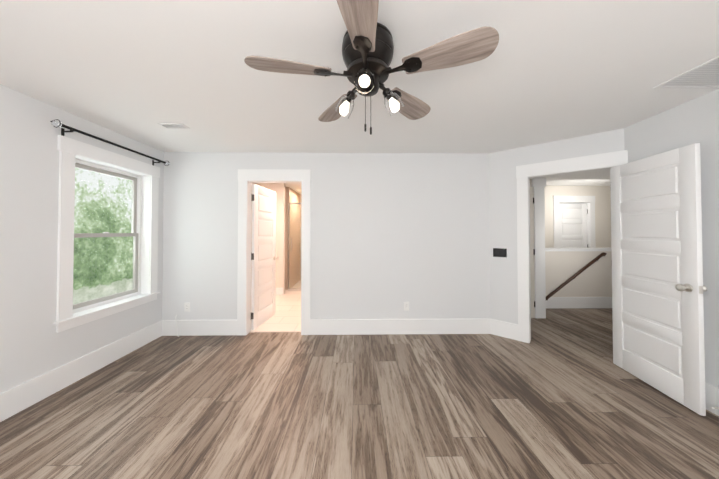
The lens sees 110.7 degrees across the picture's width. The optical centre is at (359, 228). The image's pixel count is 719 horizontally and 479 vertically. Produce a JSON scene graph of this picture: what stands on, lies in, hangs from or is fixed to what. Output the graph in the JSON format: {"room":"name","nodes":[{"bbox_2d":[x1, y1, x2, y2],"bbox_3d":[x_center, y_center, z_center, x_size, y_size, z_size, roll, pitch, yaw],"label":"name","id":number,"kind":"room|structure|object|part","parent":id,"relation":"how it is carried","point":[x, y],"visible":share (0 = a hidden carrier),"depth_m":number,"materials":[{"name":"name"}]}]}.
{"room":"empty bedroom","nodes":[
{"label":"empty bedroom","id":0,"kind":"room"},
{"bbox_2d":[0,84,163,392],"bbox_3d":[-2.670,0.160,0.704,0.170,2.440,5.554,0,-1,-1],"label":"wall","id":1,"kind":"structure","parent":0,"point":[33,344],"depth_m":2.01,"materials":[{"name":"white paint"}]},
{"bbox_2d":[0,320,163,421],"bbox_3d":[-2.578,1.280,0.703,0.015,0.200,5.184,0,-1,-1],"label":"baseboard","id":2,"kind":"structure","parent":1,"relation":"attached to","point":[21,397],"depth_m":2.23,"materials":[{"name":"white wood"}]},
{"bbox_2d":[53,135,159,332],"bbox_3d":[-2.671,0.055,2.673,0.210,1.700,1.099,0,-1,-1],"label":"window","id":3,"kind":"structure","parent":1,"relation":"in","point":[136,219],"depth_m":2.61,"materials":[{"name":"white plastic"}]},
{"bbox_2d":[50,119,168,165],"bbox_3d":[-2.551,-0.841,2.664,0.120,0.112,1.280,0,-1,-1],"label":"curtain rod","id":4,"kind":"object","parent":1,"relation":"attached to","point":[56,123],"visible":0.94,"depth_m":2.36,"materials":[{"name":"black metal"}]},
{"bbox_2d":[251,183,284,293],"bbox_3d":[-2.039,0.232,5.455,0.780,2.440,0.100,0,-1,-1],"label":"wall","id":5,"kind":"structure","parent":0,"point":[278,189],"depth_m":5.40,"materials":[{"name":"white paint"}]},
{"bbox_2d":[251,288,283,294],"bbox_3d":[-2.025,1.352,4.405,0.780,0.152,1.966,0,-1,-1],"label":"baseboard","id":6,"kind":"structure","parent":5,"relation":"attached to","point":[279,291],"depth_m":5.38,"materials":[{"name":"white wood"}]},
{"bbox_2d":[250,280,300,331],"bbox_3d":[-0.925,1.444,5.198,3.000,0.008,3.606,0,-1,-1],"label":"floor","id":7,"kind":"structure","parent":0,"point":[286,317],"depth_m":4.05,"materials":[{"name":"beige tile"}]},
{"bbox_2d":[285,187,301,290],"bbox_3d":[-1.301,0.251,6.359,0.940,2.430,1.307,0,-1,-1],"label":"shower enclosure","id":8,"kind":"object","parent":7,"relation":"on","point":[293,200],"visible":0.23,"depth_m":6.09,"materials":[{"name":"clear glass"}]},
{"bbox_2d":[162,152,489,319],"bbox_3d":[-0.445,0.201,3.400,4.693,2.440,0.120,0,-1,-1],"label":"wall","id":9,"kind":"structure","parent":0,"point":[391,234],"depth_m":3.35,"materials":[{"name":"white paint"}]},
{"bbox_2d":[184,303,189,311],"bbox_3d":[-2.290,1.050,3.299,0.072,0.116,0.008,0,-1,-1],"label":"electrical outlet","id":10,"kind":"object","parent":9,"relation":"attached to","point":[186,307],"visible":1,"depth_m":3.30,"materials":[{"name":"white plastic"}]},
{"bbox_2d":[164,320,236,335],"bbox_3d":[-2.105,1.320,3.293,0.970,0.200,0.015,0,-1,-1],"label":"baseboard","id":11,"kind":"structure","parent":9,"relation":"attached to","point":[184,327],"depth_m":3.29,"materials":[{"name":"white wood"}]},
{"bbox_2d":[251,184,278,329],"bbox_3d":[-1.448,0.404,3.797,0.171,2.030,0.721,0,-1,5],"label":"bathroom door","id":12,"kind":"structure","parent":9,"relation":"in","point":[264,258],"depth_m":3.72,"materials":[{"name":"white wood"}]},
{"bbox_2d":[237,169,310,334],"bbox_3d":[-1.141,0.318,3.378,0.968,2.205,0.149,0,-1,-1],"label":"door frame","id":13,"kind":"structure","parent":9,"relation":"attached to","point":[247,178],"depth_m":3.31,"materials":[{"name":"white wood"}]},
{"bbox_2d":[404,302,408,310],"bbox_3d":[0.630,1.050,3.338,0.072,0.116,0.008,0,-1,-1],"label":"electrical outlet","id":14,"kind":"object","parent":9,"relation":"attached to","point":[406,306],"visible":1,"depth_m":3.33,"materials":[{"name":"white plastic"}]},
{"bbox_2d":[0,308,718,478],"bbox_3d":[1.509,1.460,2.633,9.400,0.100,10.000,0,-1,-1],"label":"floor","id":15,"kind":"structure","parent":0,"point":[561,395],"depth_m":1.86,"materials":[{"name":"brown wood"}]},
{"bbox_2d":[0,0,718,193],"bbox_3d":[1.509,-1.090,2.672,9.600,0.120,10.200,0,-1,-1],"label":"ceiling","id":16,"kind":"structure","parent":0,"point":[545,71],"depth_m":1.66,"materials":[{"name":"white paint"}]},
{"bbox_2d":[158,123,189,128],"bbox_3d":[-1.869,-1.029,2.506,0.240,0.009,0.120,0,-1,-1],"label":"ceiling vent","id":17,"kind":"object","parent":16,"relation":"in","point":[173,125],"visible":1,"depth_m":2.49,"materials":[{"name":"white metal"}]},
{"bbox_2d":[244,0,498,134],"bbox_3d":[0.023,-0.782,1.357,1.220,0.536,1.213,0,-1,-1],"label":"ceiling fan","id":18,"kind":"object","parent":16,"relation":"hanging from","point":[367,49],"visible":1,"depth_m":1.26,"materials":[{"name":"brown wood"}]},
{"bbox_3d":[-0.311,-0.846,1.317,0.555,0.043,0.165,0,-1,-11],"label":"blade","id":19,"kind":"part","parent":18,"relation":"part of","materials":[{"name":"brown wood"}]},
{"bbox_3d":[-0.132,-0.840,1.706,0.165,0.043,0.555,0,-1,-29],"label":"blade","id":20,"kind":"part","parent":18,"relation":"part of","materials":[{"name":"brown wood"}]},
{"bbox_3d":[0.004,-0.850,1.026,0.165,0.043,0.555,0,-1,7],"label":"blade","id":21,"kind":"part","parent":18,"relation":"part of","materials":[{"name":"brown wood"}]},
{"bbox_3d":[0.293,-0.841,1.656,0.165,0.043,0.555,-1,-1,43],"label":"blade","id":22,"kind":"part","parent":18,"relation":"part of","materials":[{"name":"brown wood"}]},
{"bbox_3d":[0.377,-0.847,1.236,0.555,0.043,0.165,0,-1,25],"label":"blade","id":23,"kind":"part","parent":18,"relation":"part of","materials":[{"name":"brown wood"}]},
{"bbox_2d":[653,56,718,88],"bbox_3d":[2.408,-1.043,1.643,0.460,0.012,0.400,0,-1,-1],"label":"ceiling vent","id":24,"kind":"object","parent":16,"relation":"in","point":[705,75],"visible":1,"depth_m":1.73,"materials":[{"name":"white metal"}]},
{"bbox_2d":[529,179,534,317],"bbox_3d":[1.991,0.210,4.019,1.600,2.440,0.120,0,-1,-1],"label":"wall","id":25,"kind":"structure","parent":0,"point":[532,273],"depth_m":3.97,"materials":[{"name":"white paint"}]},
{"bbox_2d":[489,128,624,323],"bbox_3d":[2.286,0.195,3.002,1.473,2.440,0.120,-1,-1,40],"label":"wall","id":26,"kind":"structure","parent":0,"point":[503,233],"depth_m":3.21,"materials":[{"name":"white paint"}]},
{"bbox_2d":[493,248,506,256],"bbox_3d":[1.854,0.324,3.283,0.160,0.115,0.010,-1,-1,40],"label":"switch plate","id":27,"kind":"object","parent":26,"relation":"attached to","point":[499,252],"visible":1,"depth_m":3.28,"materials":[{"name":"black plastic"}]},
{"bbox_2d":[516,150,627,342],"bbox_3d":[2.408,0.311,2.881,0.973,2.205,0.149,-1,-1,40],"label":"door frame","id":28,"kind":"structure","parent":26,"relation":"attached to","point":[582,164],"depth_m":3.08,"materials":[{"name":"white wood"}]},
{"bbox_2d":[610,143,706,415],"bbox_3d":[2.597,0.380,2.226,0.171,2.030,0.756,0,-1,8],"label":"hall door","id":29,"kind":"structure","parent":26,"relation":"in","point":[659,288],"depth_m":2.11,"materials":[{"name":"white wood"}]},
{"bbox_2d":[544,186,610,247],"bbox_3d":[4.477,0.238,5.802,3.340,2.440,0.120,0,-1,-1],"label":"wall","id":30,"kind":"structure","parent":0,"point":[602,194],"depth_m":5.76,"materials":[{"name":"white paint"}]},
{"bbox_2d":[559,203,587,246],"bbox_3d":[4.972,0.435,5.810,0.721,2.030,0.171,0,-1,-1],"label":"hall door","id":31,"kind":"structure","parent":30,"relation":"in","point":[572,224],"depth_m":5.80,"materials":[{"name":"white wood"}]},
{"bbox_2d":[553,196,595,247],"bbox_3d":[4.968,0.355,5.795,0.968,2.205,0.149,0,-1,-1],"label":"door frame","id":32,"kind":"structure","parent":30,"relation":"attached to","point":[590,202],"depth_m":5.74,"materials":[{"name":"white wood"}]},
{"bbox_2d":[545,251,611,296],"bbox_3d":[4.584,0.913,4.543,3.300,1.050,0.120,0,-1,-1],"label":"wall","id":33,"kind":"structure","parent":0,"point":[592,280],"depth_m":4.48,"materials":[{"name":"white paint"}]},
{"bbox_2d":[533,247,611,308],"bbox_3d":[4.584,0.899,4.543,3.300,1.080,0.170,0,-1,-1],"label":"trim","id":34,"kind":"structure","parent":33,"relation":"attached to","point":[541,303],"depth_m":4.45,"materials":[{"name":"white wood"}]},
{"bbox_2d":[546,252,606,299],"bbox_3d":[3.698,0.965,4.429,1.420,1.068,0.085,0,-1,-1],"label":"stair handrail","id":35,"kind":"object","parent":33,"relation":"attached to","point":[575,275],"visible":0.85,"depth_m":4.40,"materials":[{"name":"brown wood"}]},
{"bbox_2d":[624,89,718,387],"bbox_3d":[2.642,0.154,0.310,0.120,2.440,4.709,0,-1,4],"label":"wall","id":36,"kind":"structure","parent":0,"point":[693,121],"depth_m":1.93,"materials":[{"name":"white paint"}]},
{"bbox_2d":[705,382,718,415],"bbox_3d":[2.578,1.275,0.353,0.365,0.200,4.346,0,-1,-1],"label":"baseboard","id":37,"kind":"structure","parent":36,"relation":"attached to","point":[711,392],"depth_m":1.88,"materials":[{"name":"white wood"}]},
{"label":"outside","id":38,"kind":"structure","parent":0,"visible":0},
{"bbox_2d":[73,168,132,303],"bbox_3d":[-9.492,-0.589,2.717,0.050,12.000,22.000,0,-1,-1],"label":"window glass","id":39,"kind":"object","parent":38,"point":[112,225],"depth_m":9.20,"materials":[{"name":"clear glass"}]}
]}

